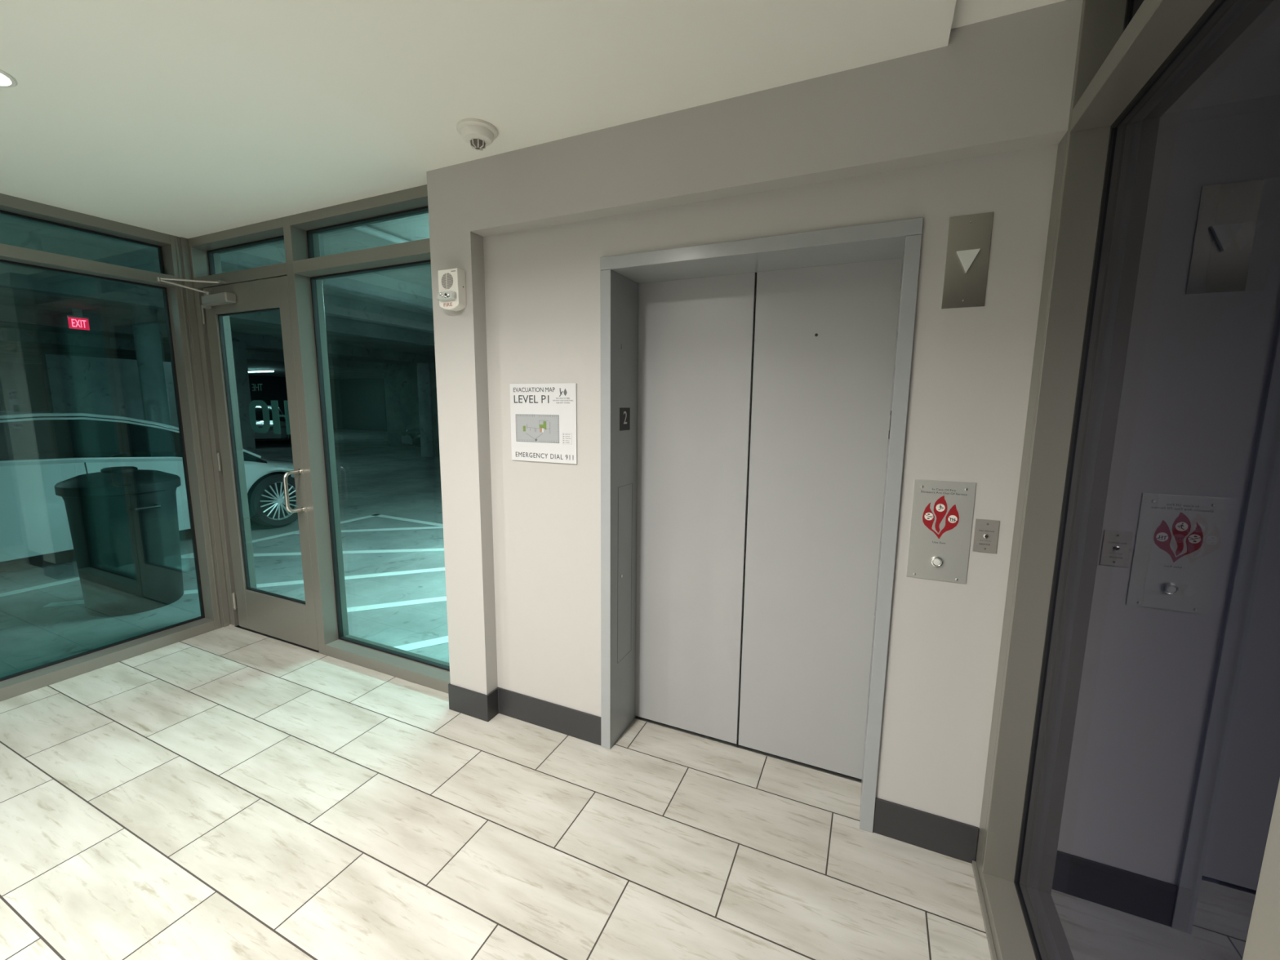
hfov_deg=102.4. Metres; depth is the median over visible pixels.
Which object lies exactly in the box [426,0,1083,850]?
wall
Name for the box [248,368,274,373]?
strip light
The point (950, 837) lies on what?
baseboard
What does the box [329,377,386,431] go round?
wall
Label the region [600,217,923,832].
elevator
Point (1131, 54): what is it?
window
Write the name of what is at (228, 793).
floor
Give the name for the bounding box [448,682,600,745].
baseboard
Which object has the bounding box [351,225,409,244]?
ceiling light
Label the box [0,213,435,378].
ceiling
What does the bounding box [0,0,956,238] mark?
ceiling
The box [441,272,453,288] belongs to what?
speaker grille
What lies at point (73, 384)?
wall panel
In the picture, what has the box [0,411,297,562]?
sedan
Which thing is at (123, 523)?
trash can
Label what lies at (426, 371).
concrete column
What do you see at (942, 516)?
station
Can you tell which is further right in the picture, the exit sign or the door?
the door
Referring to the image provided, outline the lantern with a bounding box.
[941,212,993,308]
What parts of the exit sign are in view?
panel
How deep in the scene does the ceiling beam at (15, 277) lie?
6.21 m
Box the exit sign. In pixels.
[66,308,89,330]
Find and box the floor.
[0,429,1251,959]
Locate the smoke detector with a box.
[456,118,497,150]
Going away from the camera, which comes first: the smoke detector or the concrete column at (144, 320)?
the smoke detector
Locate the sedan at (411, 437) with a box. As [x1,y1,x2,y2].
[401,426,420,447]
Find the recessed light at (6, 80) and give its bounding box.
[0,69,17,87]
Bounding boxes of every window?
[0,193,230,701]
[187,184,450,693]
[971,0,1279,959]
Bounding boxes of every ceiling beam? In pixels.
[0,213,432,311]
[0,226,434,333]
[0,262,434,346]
[0,304,435,363]
[0,327,404,371]
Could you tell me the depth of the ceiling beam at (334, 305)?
5.12 m
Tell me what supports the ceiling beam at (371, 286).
attached to the ceiling at (414, 228)
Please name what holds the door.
attached to the window at (305, 270)
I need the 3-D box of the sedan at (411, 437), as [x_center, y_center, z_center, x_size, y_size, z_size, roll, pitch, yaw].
[-5.869,-1.879,18.591,4.880,1.470,2.156,-6,11,-40]
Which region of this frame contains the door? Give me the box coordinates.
[156,275,319,652]
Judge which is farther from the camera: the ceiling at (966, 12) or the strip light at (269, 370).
the strip light at (269, 370)
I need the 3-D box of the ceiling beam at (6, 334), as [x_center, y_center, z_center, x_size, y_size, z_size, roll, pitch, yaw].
[-11.223,-3.367,13.537,0.180,0.240,26.000,4,9,24]
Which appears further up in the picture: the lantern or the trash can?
the lantern
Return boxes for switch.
[972,519,999,553]
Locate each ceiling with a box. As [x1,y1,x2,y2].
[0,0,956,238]
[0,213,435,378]
[951,0,1065,29]
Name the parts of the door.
closer arm, pull handle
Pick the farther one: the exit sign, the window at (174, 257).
the exit sign
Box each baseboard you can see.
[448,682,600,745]
[872,797,978,863]
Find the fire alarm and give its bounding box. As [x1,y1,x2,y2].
[437,267,466,311]
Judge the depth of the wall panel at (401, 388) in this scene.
19.20 m
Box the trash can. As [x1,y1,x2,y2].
[54,466,183,617]
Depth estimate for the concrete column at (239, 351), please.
10.33 m
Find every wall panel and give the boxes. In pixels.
[40,354,178,430]
[383,364,419,446]
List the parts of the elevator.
floor number plate, door panel, sill, door panel, floor number plate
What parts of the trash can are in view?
lid, handle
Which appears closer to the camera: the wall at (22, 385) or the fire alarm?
the fire alarm
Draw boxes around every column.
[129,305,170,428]
[231,341,256,453]
[416,362,439,457]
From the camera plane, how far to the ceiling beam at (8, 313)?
9.09 m
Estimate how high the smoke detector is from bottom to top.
0.071 m
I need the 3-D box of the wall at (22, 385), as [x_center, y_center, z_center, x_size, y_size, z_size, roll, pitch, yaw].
[-24.513,-2.987,19.725,0.200,3.400,26.000,4,9,24]
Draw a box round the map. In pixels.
[509,382,577,464]
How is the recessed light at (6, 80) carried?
in the ceiling at (183, 118)
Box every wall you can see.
[0,362,287,414]
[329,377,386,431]
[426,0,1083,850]
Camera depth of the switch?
1.67 m
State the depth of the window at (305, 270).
3.11 m
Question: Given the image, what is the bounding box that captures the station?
[906,479,976,583]

